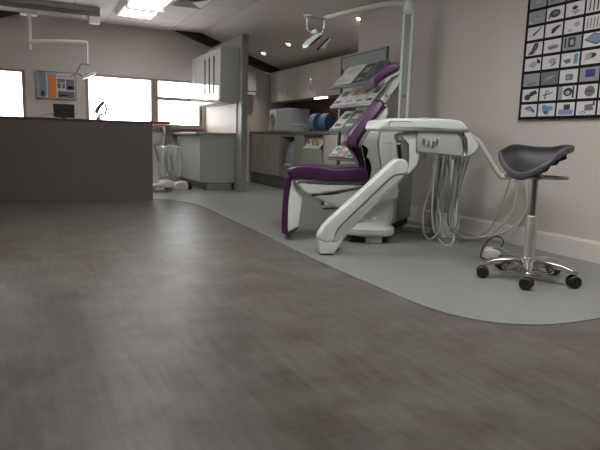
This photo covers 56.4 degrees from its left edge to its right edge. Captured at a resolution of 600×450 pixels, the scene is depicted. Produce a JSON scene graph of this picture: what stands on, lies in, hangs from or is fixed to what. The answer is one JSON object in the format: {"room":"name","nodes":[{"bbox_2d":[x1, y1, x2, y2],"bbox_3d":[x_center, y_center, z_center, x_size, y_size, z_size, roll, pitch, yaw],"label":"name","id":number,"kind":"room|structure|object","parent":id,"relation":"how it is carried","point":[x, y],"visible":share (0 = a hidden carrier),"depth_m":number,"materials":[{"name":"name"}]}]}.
{"room":"dental clinic","nodes":[
{"label":"dental clinic","id":0,"kind":"room"},
{"bbox_2d":[0,0,258,32],"bbox_3d":[-0.425,-2.208,3.209,3.000,0.080,11.920,-2,10,-26],"label":"ceiling","id":1,"kind":"structure","parent":0,"point":[174,18],"depth_m":7.78,"materials":[{"name":"tile"}]},
{"bbox_2d":[0,0,99,79],"bbox_3d":[-3.560,-2.379,7.093,1.955,0.931,0.200,-2,10,-26],"label":"lamp","id":2,"kind":"object","parent":1,"relation":"hanging from","point":[28,8],"visible":1,"depth_m":7.19,"materials":[{"name":"white metal"}]},
{"bbox_2d":[116,0,173,19],"bbox_3d":[-1.932,-2.731,7.000,0.490,0.109,1.620,-2,10,-26],"label":"ceiling light","id":3,"kind":"object","parent":1,"relation":"attached to","point":[142,9],"visible":1,"depth_m":7.00,"materials":[{"name":"grey paint"}]},
{"bbox_2d":[119,8,155,18],"bbox_3d":[-2.110,-2.819,7.360,0.430,0.033,0.740,-2,10,-26],"label":"diffuser","id":4,"kind":"object","parent":3,"relation":"attached to","point":[123,12],"depth_m":7.51,"materials":[{"name":"white plastic"}]},
{"bbox_2d":[129,0,170,6],"bbox_3d":[-1.753,-2.698,6.632,0.430,0.033,0.740,-2,10,-26],"label":"diffuser","id":5,"kind":"object","parent":3,"relation":"attached to","point":[136,3],"depth_m":6.87,"materials":[{"name":"white plastic"}]},
{"bbox_2d":[169,0,215,9],"bbox_3d":[-1.329,-2.741,6.889,0.440,0.019,0.600,-2,10,-26],"label":"ceiling vent","id":6,"kind":"object","parent":1,"relation":"in","point":[193,4],"visible":0.99,"depth_m":6.96,"materials":[{"name":"white metal"}]},
{"bbox_2d":[0,14,284,181],"bbox_3d":[-3.034,-1.853,8.633,6.100,2.400,0.120,-2,10,-26],"label":"wall","id":7,"kind":"structure","parent":0,"point":[114,50],"depth_m":8.47,"materials":[{"name":"paint"}]},
{"bbox_2d":[0,10,19,17],"bbox_3d":[-4.822,-2.625,7.502,1.940,0.638,0.098,-2,10,-26],"label":"trim","id":8,"kind":"structure","parent":7,"relation":"attached to","point":[2,13],"depth_m":7.78,"materials":[{"name":"black wood"}]},
{"bbox_2d":[0,68,26,116],"bbox_3d":[-4.489,-1.822,7.805,1.220,0.760,0.230,-2,10,-26],"label":"window","id":9,"kind":"structure","parent":7,"relation":"in","point":[1,69],"depth_m":8.06,"materials":[{"name":"brown"}]},
{"bbox_2d":[36,70,76,99],"bbox_3d":[-3.581,-2.055,8.242,0.537,0.395,0.030,-2,10,-26],"label":"noticeboard","id":10,"kind":"object","parent":7,"relation":"attached to","point":[50,84],"visible":0.97,"depth_m":8.24,"materials":[{"name":"multicoloured paper"}]},
{"bbox_2d":[85,73,204,129],"bbox_3d":[-2.418,-1.919,8.806,1.835,0.775,0.230,-2,10,-26],"label":"window","id":11,"kind":"structure","parent":7,"relation":"in","point":[154,98],"depth_m":8.91,"materials":[{"name":"brown"}]},
{"bbox_2d":[175,30,280,74],"bbox_3d":[-1.098,-2.785,9.303,1.940,0.638,0.098,-2,10,-26],"label":"trim","id":12,"kind":"structure","parent":7,"relation":"attached to","point":[208,41],"depth_m":9.09,"materials":[{"name":"black wood"}]},
{"bbox_2d":[248,71,256,95],"bbox_3d":[-0.931,-2.374,9.386,0.360,0.390,0.217,-2,10,-26],"label":"dispenser","id":13,"kind":"object","parent":7,"relation":"attached to","point":[252,75],"visible":0.5,"depth_m":9.34,"materials":[{"name":"grey plastic"}]},
{"bbox_2d":[248,92,255,95],"bbox_3d":[-0.938,-2.211,9.415,0.340,0.058,0.207,-2,10,-26],"label":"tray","id":14,"kind":"object","parent":13,"relation":"on","point":[249,93],"depth_m":9.37,"materials":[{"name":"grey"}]},
{"bbox_2d":[208,34,248,191],"bbox_3d":[-1.127,-1.649,8.488,0.090,2.148,1.640,-2,10,-26],"label":"wall partition","id":15,"kind":"structure","parent":0,"point":[241,41],"depth_m":7.81,"materials":[{"name":"grey paint"}]},
{"bbox_2d":[192,46,238,106],"bbox_3d":[-1.293,-2.172,8.359,0.276,0.743,1.490,-2,10,-26],"label":"upper cabinet","id":16,"kind":"object","parent":15,"relation":"attached to","point":[215,73],"visible":1,"depth_m":7.83,"materials":[{"name":"grey"}]},
{"bbox_2d":[206,103,236,132],"bbox_3d":[-1.213,-1.612,8.548,0.014,0.413,1.470,-2,10,-26],"label":"backsplash","id":17,"kind":"structure","parent":15,"relation":"attached to","point":[223,118],"depth_m":8.46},
{"bbox_2d":[0,199,599,449],"bbox_3d":[-0.473,0.261,3.528,6.300,0.100,12.000,-2,10,-26],"label":"floor","id":18,"kind":"structure","parent":0,"point":[155,324],"depth_m":2.00,"materials":[{"name":"brown wood"}]},
{"bbox_2d":[202,0,399,69],"bbox_3d":[1.658,-2.030,4.262,1.650,0.624,11.920,-2,10,-26],"label":"ceiling","id":19,"kind":"structure","parent":0,"point":[269,24],"depth_m":7.44,"materials":[{"name":"paint"}]},
{"bbox_2d":[153,182,599,324],"bbox_3d":[-1.383,-0.098,5.376,6.100,0.003,7.619,-2,10,-26],"label":"floor","id":20,"kind":"structure","parent":0,"point":[432,274],"depth_m":3.46,"materials":[{"name":"grey laminate"}]},
{"bbox_2d":[0,116,152,200],"bbox_3d":[-3.201,-0.767,6.384,2.908,0.908,0.708,-1,9,-19],"label":"partition wall","id":21,"kind":"structure","parent":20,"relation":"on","point":[42,159],"depth_m":6.26,"materials":[{"name":"laminate"}]},
{"bbox_2d":[53,104,74,117],"bbox_3d":[-2.763,-1.327,6.555,0.230,0.175,0.100,-2,9,-23],"label":"monitor","id":22,"kind":"object","parent":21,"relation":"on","point":[59,110],"visible":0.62,"depth_m":6.55,"materials":[{"name":"black plastic"}]},
{"bbox_2d":[95,101,106,119],"bbox_3d":[-2.385,-1.371,6.711,0.146,0.237,0.080,-2,10,-26],"label":"desk lamp","id":23,"kind":"object","parent":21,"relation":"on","point":[102,103],"visible":0.91,"depth_m":6.69,"materials":[{"name":"brown metal"}]},
{"bbox_2d":[149,121,181,191],"bbox_3d":[-1.847,-0.926,7.607,0.450,0.940,0.370,-2,10,-26],"label":"trolley","id":24,"kind":"object","parent":20,"relation":"on","point":[170,154],"visible":0.92,"depth_m":7.56,"materials":[{"name":"white plastic"}]},
{"bbox_2d":[152,133,161,144],"bbox_3d":[-1.946,-1.158,7.548,0.180,0.170,0.180,-2,10,-26],"label":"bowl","id":25,"kind":"object","parent":24,"relation":"on","point":[156,137],"depth_m":7.48,"materials":[{"name":"white"}]},
{"bbox_2d":[149,121,170,123],"bbox_3d":[-1.908,-1.375,7.530,0.270,0.033,0.300,-2,10,-26],"label":"tray","id":26,"kind":"object","parent":24,"relation":"on","point":[154,122],"depth_m":7.40,"materials":[{"name":"red plastic"}]},
{"bbox_2d":[152,124,169,125],"bbox_3d":[-1.913,-1.347,7.532,0.260,0.020,0.300,-2,10,-26],"label":"tray","id":27,"kind":"object","parent":24,"relation":"on","point":[152,124],"depth_m":7.42,"materials":[{"name":"white plastic"}]},
{"bbox_2d":[163,181,191,189],"bbox_3d":[-1.766,-0.566,8.050,0.400,0.120,0.180,-2,10,-26],"label":"foot pedal","id":28,"kind":"object","parent":20,"relation":"on","point":[179,185],"visible":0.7,"depth_m":8.01,"materials":[{"name":"white plastic"}]},
{"bbox_2d":[177,134,234,190],"bbox_3d":[-1.468,-0.977,8.545,0.517,0.782,1.340,-2,10,-26],"label":"base cabinet","id":29,"kind":"object","parent":20,"relation":"on","point":[207,161],"visible":0.93,"depth_m":8.00,"materials":[{"name":"grey"}]},
{"bbox_2d":[172,132,234,135],"bbox_3d":[-1.510,-1.392,8.538,0.565,0.033,1.507,-2,10,-26],"label":"countertop","id":30,"kind":"structure","parent":29,"relation":"on","point":[185,133],"depth_m":7.93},
{"bbox_2d":[250,134,282,187],"bbox_3d":[-0.321,-1.086,9.315,0.678,0.835,1.238,-2,10,-26],"label":"base cabinet","id":31,"kind":"object","parent":20,"relation":"on","point":[265,148],"visible":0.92,"depth_m":9.14,"materials":[{"name":"grey"}]},
{"bbox_2d":[279,134,303,192],"bbox_3d":[0.142,-0.936,8.418,0.637,0.835,0.799,-2,10,-26],"label":"base cabinet","id":32,"kind":"object","parent":20,"relation":"on","point":[285,139],"visible":0.31,"depth_m":8.49,"materials":[{"name":"grey"}]},
{"bbox_2d":[283,140,293,165],"bbox_3d":[-0.039,-1.068,8.398,0.317,0.427,0.340,-2,10,-26],"label":"hopper","id":33,"kind":"object","parent":32,"relation":"in","point":[290,152],"visible":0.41,"depth_m":8.36,"materials":[{"name":"grey"}]},
{"bbox_2d":[302,134,324,162],"bbox_3d":[0.452,-0.829,7.771,0.652,0.835,0.649,-2,10,-26],"label":"base cabinet","id":34,"kind":"object","parent":20,"relation":"on","point":[308,155],"visible":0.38,"depth_m":7.62,"materials":[{"name":"grey"}]},
{"bbox_2d":[303,136,323,148],"bbox_3d":[0.215,-1.123,7.623,0.150,0.170,0.480,-2,10,-26],"label":"tray","id":35,"kind":"object","parent":34,"relation":"in","point":[315,142],"visible":0.91,"depth_m":7.61,"materials":[{"name":"white plastic"}]},
{"bbox_2d":[324,134,352,164],"bbox_3d":[0.805,-0.712,7.069,0.637,0.835,0.937,-2,10,-26],"label":"base cabinet","id":36,"kind":"object","parent":20,"relation":"on","point":[330,139],"visible":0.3,"depth_m":7.16,"materials":[{"name":"grey wood"}]},
{"bbox_2d":[250,131,345,133],"bbox_3d":[0.220,-1.342,8.193,0.662,0.035,3.643,-2,10,-26],"label":"countertop","id":37,"kind":"structure","parent":36,"relation":"on","point":[251,132],"depth_m":8.05,"materials":[{"name":"stone"}]},
{"bbox_2d":[269,108,309,130],"bbox_3d":[-0.190,-1.713,9.196,0.404,0.370,0.760,-2,10,-26],"label":"autoclave","id":38,"kind":"object","parent":37,"relation":"on","point":[279,119],"visible":0.83,"depth_m":8.91,"materials":[{"name":"grey"}]},
{"bbox_2d":[290,124,309,130],"bbox_3d":[0.008,-1.408,8.128,0.200,0.100,0.330,-2,10,-26],"label":"plastic tub","id":39,"kind":"object","parent":37,"relation":"on","point":[294,127],"visible":0.76,"depth_m":8.01,"materials":[{"name":"grey plastic"}]},
{"bbox_2d":[308,114,320,130],"bbox_3d":[0.231,-1.444,7.901,0.100,0.250,0.250,10,12,43],"label":"roll","id":40,"kind":"object","parent":37,"relation":"on","point":[313,119],"visible":0.72,"depth_m":7.83,"materials":[{"name":"blue paper"}]},
{"bbox_2d":[318,113,335,130],"bbox_3d":[0.374,-1.415,7.739,0.120,0.250,0.250,10,12,43],"label":"roll","id":41,"kind":"object","parent":37,"relation":"on","point":[326,121],"visible":0.87,"depth_m":7.67,"materials":[{"name":"blue paper"}]},
{"bbox_2d":[281,63,399,243],"bbox_3d":[0.315,-0.555,4.308,0.871,1.320,0.540,2,9,1],"label":"dental chair","id":42,"kind":"object","parent":20,"relation":"on","point":[332,185],"visible":0.93,"depth_m":4.11,"materials":[{"name":"purple leather"}]},
{"bbox_2d":[281,176,299,234],"bbox_3d":[-0.068,-0.170,4.374,0.129,0.435,0.400,2,9,1],"label":"cushion","id":43,"kind":"object","parent":42,"relation":"on","point":[291,195],"depth_m":4.18,"materials":[{"name":"purple fabric"}]},
{"bbox_2d":[287,162,367,180],"bbox_3d":[0.206,-0.418,4.331,0.590,0.113,0.540,2,9,1],"label":"seat cushion","id":44,"kind":"object","parent":42,"relation":"on","point":[301,171],"depth_m":4.07,"materials":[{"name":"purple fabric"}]},
{"bbox_2d":[343,100,384,147],"bbox_3d":[0.481,-0.765,4.273,0.272,0.357,0.469,2,9,1],"label":"cushion","id":45,"kind":"object","parent":42,"relation":"on","point":[357,136],"depth_m":4.08,"materials":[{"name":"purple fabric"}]},
{"bbox_2d":[369,63,399,88],"bbox_3d":[0.633,-1.116,4.217,0.192,0.165,0.290,2,9,1],"label":"cushion","id":46,"kind":"object","parent":42,"relation":"on","point":[391,72],"depth_m":4.10,"materials":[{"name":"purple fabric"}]},
{"bbox_2d":[323,46,390,208],"bbox_3d":[0.614,-0.927,5.735,0.391,1.647,0.960,-2,10,-26],"label":"magazine rack","id":47,"kind":"object","parent":20,"relation":"on","point":[372,56],"visible":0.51,"depth_m":5.65,"materials":[{"name":"grey metal"}]},
{"bbox_2d":[329,146,343,155],"bbox_3d":[0.381,-0.779,5.932,0.112,0.121,0.124,-2,10,-26],"label":"magazine","id":48,"kind":"object","parent":47,"relation":"in","point":[337,149],"visible":1,"depth_m":5.93,"materials":[{"name":"grey paper"}]},
{"bbox_2d":[328,142,353,159],"bbox_3d":[0.563,-0.755,5.642,0.194,0.212,0.790,-2,10,-26],"label":"shelf","id":49,"kind":"object","parent":47,"relation":"attached to","point":[329,157],"depth_m":5.80,"materials":[{"name":"grey plastic"}]},
{"bbox_2d":[335,146,348,156],"bbox_3d":[0.451,-0.756,5.790,0.112,0.121,0.164,-2,10,-26],"label":"magazine","id":50,"kind":"object","parent":47,"relation":"in","point":[344,150],"visible":0.82,"depth_m":5.79,"materials":[{"name":"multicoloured paper"}]},
{"bbox_2d":[331,88,353,105],"bbox_3d":[0.443,-1.326,5.826,0.173,0.188,0.184,-2,10,-26],"label":"magazine","id":51,"kind":"object","parent":47,"relation":"in","point":[346,92],"visible":1,"depth_m":5.82,"materials":[{"name":"grey paper"}]},
{"bbox_2d":[332,111,355,127],"bbox_3d":[0.448,-1.095,5.845,0.180,0.195,0.204,-2,10,-26],"label":"magazine","id":52,"kind":"object","parent":47,"relation":"in","point":[345,117],"visible":1,"depth_m":5.84,"materials":[{"name":"grey paper"}]},
{"bbox_2d":[345,151,352,157],"bbox_3d":[0.527,-0.730,5.635,0.112,0.121,0.154,-2,10,-26],"label":"magazine","id":53,"kind":"object","parent":47,"relation":"in","point":[348,155],"visible":0.43,"depth_m":5.64,"materials":[{"name":"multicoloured paper"}]},
{"bbox_2d":[333,64,366,85],"bbox_3d":[0.508,-1.528,5.712,0.207,0.224,0.344,-2,10,-26],"label":"magazine","id":54,"kind":"object","parent":47,"relation":"in","point":[351,73],"visible":1,"depth_m":5.70,"materials":[{"name":"grey paper"}]},
{"bbox_2d":[342,110,363,127],"bbox_3d":[0.543,-1.062,5.649,0.180,0.195,0.204,-2,10,-26],"label":"magazine","id":55,"kind":"object","parent":47,"relation":"in","point":[354,117],"visible":0.7,"depth_m":5.67,"materials":[{"name":"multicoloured paper"}]},
{"bbox_2d":[341,87,365,104],"bbox_3d":[0.534,-1.295,5.640,0.173,0.188,0.204,-2,10,-26],"label":"magazine","id":56,"kind":"object","parent":47,"relation":"in","point":[356,92],"visible":1,"depth_m":5.63,"materials":[{"name":"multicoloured paper"}]},
{"bbox_2d":[329,109,388,130],"bbox_3d":[0.572,-1.042,5.599,0.194,0.212,0.790,-2,10,-26],"label":"shelf","id":57,"kind":"object","parent":47,"relation":"attached to","point":[330,129],"depth_m":5.75,"materials":[{"name":"grey plastic"}]},
{"bbox_2d":[330,84,387,107],"bbox_3d":[0.579,-1.274,5.564,0.194,0.212,0.790,-2,10,-26],"label":"shelf","id":58,"kind":"object","parent":47,"relation":"attached to","point":[356,105],"depth_m":5.48,"materials":[{"name":"grey plastic"}]},
{"bbox_2d":[331,61,390,87],"bbox_3d":[0.585,-1.472,5.534,0.194,0.212,0.790,-2,10,-26],"label":"shelf","id":59,"kind":"object","parent":47,"relation":"attached to","point":[362,83],"depth_m":5.46,"materials":[{"name":"grey plastic"}]},
{"bbox_2d":[352,86,372,103],"bbox_3d":[0.622,-1.266,5.462,0.173,0.188,0.164,-2,10,-26],"label":"magazine","id":60,"kind":"object","parent":47,"relation":"in","point":[367,90],"visible":0.86,"depth_m":5.45,"materials":[{"name":"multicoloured paper"}]},
{"bbox_2d":[351,63,376,82],"bbox_3d":[0.621,-1.475,5.461,0.187,0.202,0.184,-2,10,-26],"label":"magazine","id":61,"kind":"object","parent":47,"relation":"in","point":[369,67],"visible":1,"depth_m":5.46,"materials":[{"name":"grey paper"}]},
{"bbox_2d":[362,84,386,102],"bbox_3d":[0.700,-1.239,5.302,0.173,0.188,0.164,-2,10,-26],"label":"magazine","id":62,"kind":"object","parent":47,"relation":"in","point":[375,92],"visible":0.86,"depth_m":5.28,"materials":[{"name":"grey paper"}]},
{"bbox_2d":[363,59,389,80],"bbox_3d":[0.714,-1.454,5.285,0.200,0.217,0.184,-2,10,-26],"label":"magazine","id":63,"kind":"object","parent":47,"relation":"in","point":[380,64],"visible":0.82,"depth_m":5.29,"materials":[{"name":"grey paper"}]},
{"bbox_2d":[302,0,414,228],"bbox_3d":[0.615,-0.939,4.784,1.173,1.955,0.634,-2,10,-26],"label":"lamp","id":64,"kind":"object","parent":20,"relation":"on","point":[402,203],"depth_m":4.77,"materials":[{"name":"white metal"}]},
{"bbox_2d":[316,117,527,254],"bbox_3d":[0.897,-0.282,3.965,1.672,0.924,0.494,-1,9,-18],"label":"dental delivery unit","id":65,"kind":"object","parent":20,"relation":"on","point":[439,136],"visible":0.94,"depth_m":3.72,"materials":[{"name":"white plastic"},{"name":"grey plastic"},{"name":"grey rubber"}]},
{"bbox_2d":[403,155,461,238],"bbox_3d":[1.089,-0.288,4.622,0.514,0.745,0.218,9,11,39],"label":"hoses","id":66,"kind":"object","parent":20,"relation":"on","point":[411,228],"visible":0.43,"depth_m":4.48,"materials":[{"name":"grey"}]},
{"bbox_2d":[480,236,509,259],"bbox_3d":[1.315,0.157,3.718,0.215,0.164,0.174,5,9,23],"label":"foot pedal","id":67,"kind":"object","parent":20,"relation":"on","point":[489,252],"visible":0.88,"depth_m":3.72,"materials":[{"name":"white plastic"}]},
{"bbox_2d":[476,144,581,289],"bbox_3d":[1.299,-0.066,3.122,0.548,0.767,0.526,5,9,23],"label":"stool","id":68,"kind":"object","parent":20,"relation":"on","point":[520,162],"visible":1,"depth_m":3.05,"materials":[{"name":"black leather"}]},
{"bbox_2d":[353,0,599,241],"bbox_3d":[2.462,-0.697,2.754,0.120,2.200,8.150,-2,10,-26],"label":"wall","id":69,"kind":"structure","parent":0,"point":[467,61],"depth_m":4.55,"materials":[{"name":"paint"}]},
{"bbox_2d":[407,206,599,263],"bbox_3d":[2.365,0.318,2.887,0.018,0.141,8.130,-2,10,-26],"label":"baseboard","id":70,"kind":"structure","parent":69,"relation":"attached to","point":[568,246],"depth_m":4.13,"materials":[{"name":"white paint"}]},
{"bbox_2d":[518,0,599,119],"bbox_3d":[1.907,-1.264,3.677,0.024,1.108,1.078,-2,10,-26],"label":"photo poster","id":71,"kind":"object","parent":69,"relation":"attached to","point":[560,79],"visible":1,"depth_m":3.87,"materials":[{"name":"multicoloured paper"}]},
{"bbox_2d":[521,104,536,116],"bbox_3d":[1.690,-0.845,4.138,0.002,0.089,0.142,-2,10,-26],"label":"photo","id":72,"kind":"object","parent":71,"relation":"attached to","point":[527,110],"depth_m":4.14,"materials":[{"name":"grey paper"}]},
{"bbox_2d":[522,89,537,101],"bbox_3d":[1.693,-0.954,4.122,0.002,0.089,0.142,-2,10,-26],"label":"photo","id":73,"kind":"object","parent":71,"relation":"on","point":[528,95],"depth_m":4.12,"materials":[{"name":"grey paper"}]},
{"bbox_2d":[523,73,539,86],"bbox_3d":[1.696,-1.063,4.106,0.002,0.089,0.142,-2,10,-26],"label":"photo","id":74,"kind":"object","parent":71,"relation":"on","point":[529,79],"depth_m":4.10,"materials":[{"name":"grey paper"}]},
{"bbox_2d":[524,57,540,71],"bbox_3d":[1.700,-1.171,4.089,0.002,0.089,0.142,-2,10,-26],"label":"photo","id":75,"kind":"object","parent":71,"relation":"on","point":[531,64],"depth_m":4.09,"materials":[{"name":"grey paper"}]},
{"bbox_2d":[526,41,542,55],"bbox_3d":[1.703,-1.280,4.073,0.002,0.089,0.142,-2,10,-26],"label":"photo","id":76,"kind":"object","parent":71,"relation":"on","point":[533,48],"depth_m":4.07,"materials":[{"name":"grey paper"}]},
{"bbox_2d":[527,25,543,40],"bbox_3d":[1.706,-1.389,4.056,0.002,0.089,0.142,-2,10,-26],"label":"photo","id":77,"kind":"object","parent":71,"relation":"on","point":[534,32],"depth_m":4.06,"materials":[{"name":"grey paper"}]},
{"bbox_2d":[529,9,545,24],"bbox_3d":[1.709,-1.498,4.040,0.002,0.089,0.142,-2,10,-26],"label":"photo","id":78,"kind":"object","parent":71,"relation":"on","point":[536,16],"depth_m":4.03,"materials":[{"name":"grey paper"}]},
{"bbox_2d":[530,0,546,9],"bbox_3d":[1.713,-1.606,4.023,0.002,0.089,0.142,-2,10,-26],"label":"photo","id":79,"kind":"object","parent":71,"relation":"on","point":[534,4],"depth_m":4.02,"materials":[{"name":"grey paper"}]},
{"bbox_2d":[538,103,554,115],"bbox_3d":[1.758,-0.822,3.998,0.002,0.089,0.142,-2,10,-26],"label":"photo","id":80,"kind":"object","parent":71,"relation":"attached to","point":[544,109],"depth_m":4.00,"materials":[{"name":"grey paper"}]},
{"bbox_2d":[539,87,556,100],"bbox_3d":[1.762,-0.931,3.982,0.002,0.089,0.142,-2,10,-26],"label":"photo","id":81,"kind":"object","parent":71,"relation":"on","point":[545,93],"depth_m":3.98,"materials":[{"name":"grey paper"}]},
{"bbox_2d":[541,71,557,84],"bbox_3d":[1.765,-1.039,3.965,0.002,0.089,0.142,-2,10,-26],"label":"photo","id":82,"kind":"object","parent":71,"relation":"on","point":[547,77],"depth_m":3.96,"materials":[{"name":"grey paper"}]},
{"bbox_2d":[542,54,559,69],"bbox_3d":[1.768,-1.148,3.949,0.002,0.089,0.142,-2,10,-26],"label":"photo","id":83,"kind":"object","parent":71,"relation":"on","point":[549,61],"depth_m":3.95,"materials":[{"name":"grey paper"}]},
{"bbox_2d":[543,38,561,53],"bbox_3d":[1.772,-1.257,3.932,0.002,0.089,0.142,-2,10,-26],"label":"photo","id":84,"kind":"object","parent":71,"relation":"on","point":[550,45],"depth_m":3.93,"materials":[{"name":"grey paper"}]},
{"bbox_2d":[545,21,562,37],"bbox_3d":[1.775,-1.365,3.916,0.002,0.089,0.142,-2,10,-26],"label":"photo","id":85,"kind":"object","parent":71,"relation":"on","point":[553,29],"depth_m":3.92,"materials":[{"name":"grey paper"}]},
{"bbox_2d":[546,5,564,21],"bbox_3d":[1.778,-1.474,3.899,0.002,0.089,0.142,-2,10,-26],"label":"photo","id":86,"kind":"object","parent":71,"relation":"on","point":[554,13],"depth_m":3.90,"materials":[{"name":"grey paper"}]},
{"bbox_2d":[548,0,564,4],"bbox_3d":[1.781,-1.583,3.883,0.002,0.089,0.142,-2,10,-26],"label":"photo","id":87,"kind":"object","parent":71,"relation":"on","point":[550,2],"depth_m":3.89,"materials":[{"name":"grey paper"}]},
{"bbox_2d":[556,102,574,115],"bbox_3d":[1.828,-0.799,3.858,0.002,0.089,0.142,-2,10,-26],"label":"photo","id":88,"kind":"object","parent":71,"relation":"attached to","point":[562,108],"depth_m":3.86,"materials":[{"name":"grey paper"}]},
{"bbox_2d":[557,85,576,99],"bbox_3d":[1.831,-0.907,3.841,0.002,0.089,0.142,-2,10,-26],"label":"photo","id":89,"kind":"object","parent":71,"relation":"on","point":[564,92],"depth_m":3.84,"materials":[{"name":"grey paper"}]},
{"bbox_2d":[559,69,577,83],"bbox_3d":[1.834,-1.016,3.825,0.002,0.089,0.142,-2,10,-26],"label":"photo","id":90,"kind":"object","parent":71,"relation":"on","point":[566,76],"depth_m":3.82,"materials":[{"name":"grey paper"}]},
{"bbox_2d":[561,52,579,66],"bbox_3d":[1.837,-1.125,3.808,0.002,0.089,0.142,-2,10,-26],"label":"photo","id":91,"kind":"object","parent":71,"relation":"on","point":[568,59],"depth_m":3.81,"materials":[{"name":"grey paper"}]},
{"bbox_2d":[562,34,581,50],"bbox_3d":[1.841,-1.234,3.792,0.002,0.089,0.142,-2,10,-26],"label":"photo","id":92,"kind":"object","parent":71,"relation":"on","point":[570,42],"depth_m":3.79,"materials":[{"name":"grey paper"}]},
{"bbox_2d":[564,17,583,33],"bbox_3d":[1.844,-1.342,3.776,0.002,0.089,0.142,-2,10,-26],"label":"photo","id":93,"kind":"object","parent":71,"relation":"on","point":[572,25],"depth_m":3.77,"materials":[{"name":"grey paper"}]},
{"bbox_2d":[565,0,584,17],"bbox_3d":[1.847,-1.451,3.759,0.002,0.089,0.142,-2,10,-26],"label":"photo","id":94,"kind":"object","parent":71,"relation":"on","point":[573,8],"depth_m":3.76,"materials":[{"name":"grey paper"}]},
{"bbox_2d":[576,101,595,114],"bbox_3d":[1.896,-0.775,3.717,0.002,0.089,0.142,-2,10,-26],"label":"photo","id":95,"kind":"object","parent":71,"relation":"attached to","point":[582,107],"depth_m":3.71,"materials":[{"name":"grey paper"}]},
{"bbox_2d":[577,84,597,98],"bbox_3d":[1.900,-0.884,3.701,0.002,0.089,0.142,-2,10,-26],"label":"photo","id":96,"kind":"object","parent":71,"relation":"on","point":[584,91],"depth_m":3.70,"materials":[{"name":"grey paper"}]},
{"bbox_2d":[579,66,599,81],"bbox_3d":[1.903,-0.993,3.685,0.002,0.089,0.142,-2,10,-26],"label":"photo","id":97,"kind":"object","parent":71,"relation":"on","point":[586,73],"depth_m":3.68,"materials":[{"name":"grey paper"}]},
{"bbox_2d":[581,49,599,64],"bbox_3d":[1.906,-1.101,3.668,0.002,0.089,0.142,-2,10,-26],"label":"photo","id":98,"kind":"object","parent":71,"relation":"on","point":[588,56],"depth_m":3.67,"materials":[{"name":"grey paper"}]},
{"bbox_2d":[582,31,599,47],"bbox_3d":[1.909,-1.210,3.652,0.002,0.089,0.142,-2,10,-26],"label":"photo","id":99,"kind":"object","parent":71,"relation":"on","point":[590,39],"depth_m":3.66,"materials":[{"name":"grey paper"}]},
{"bbox_2d":[584,14,599,30],"bbox_3d":[1.913,-1.319,3.635,0.002,0.089,0.142,-2,10,-26],"label":"photo","id":100,"kind":"object","parent":71,"relation":"on","point":[591,21],"depth_m":3.65,"materials":[{"name":"grey paper"}]},
{"bbox_2d":[586,0,599,12],"bbox_3d":[1.916,-1.428,3.619,0.002,0.089,0.142,-2,10,-26],"label":"photo","id":101,"kind":"object","parent":71,"relation":"on","point":[592,6],"depth_m":3.64,"materials":[{"name":"grey paper"}]},
{"bbox_2d":[597,101,599,114],"bbox_3d":[1.965,-0.752,3.577,0.002,0.089,0.142,-2,10,-26],"label":"photo","id":102,"kind":"object","parent":71,"relation":"attached to","point":[598,102],"depth_m":3.63,"materials":[{"name":"grey paper"}]},
{"bbox_3d":[0.569,-1.473,8.342,0.100,1.950,3.650,-2,10,-26],"label":"wall","id":103,"kind":"structure","parent":0,"visible":0},
{"bbox_2d":[270,67,310,103],"bbox_3d":[-0.147,-2.282,9.205,0.368,0.501,1.043,-2,10,-26],"label":"upper cabinet","id":104,"kind":"object","parent":103,"relation":"attached to","point":[283,82],"visible":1,"depth_m":9.11,"materials":[{"name":"grey wood"}]},
{"bbox_2d":[297,58,338,100],"bbox_3d":[0.321,-2.116,8.253,0.368,0.517,1.097,-2,10,-26],"label":"upper cabinet","id":105,"kind":"object","parent":103,"relation":"attached to","point":[313,79],"visible":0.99,"depth_m":8.15,"materials":[{"name":"grey wood"}]},
{"bbox_2d":[284,98,355,130],"bbox_3d":[0.520,-1.619,8.294,0.014,0.495,3.643,-2,10,-26],"label":"backsplash","id":106,"kind":"structure","parent":103,"relation":"attached to","point":[321,107],"depth_m":8.70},
{"bbox_2d":[331,52,357,95],"bbox_3d":[0.882,-1.941,7.156,0.327,0.501,1.387,-2,10,-26],"label":"upper cabinet","id":107,"kind":"object","parent":103,"relation":"attached to","point":[335,61],"visible":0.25,"depth_m":7.58,"materials":[{"name":"grey wood"}]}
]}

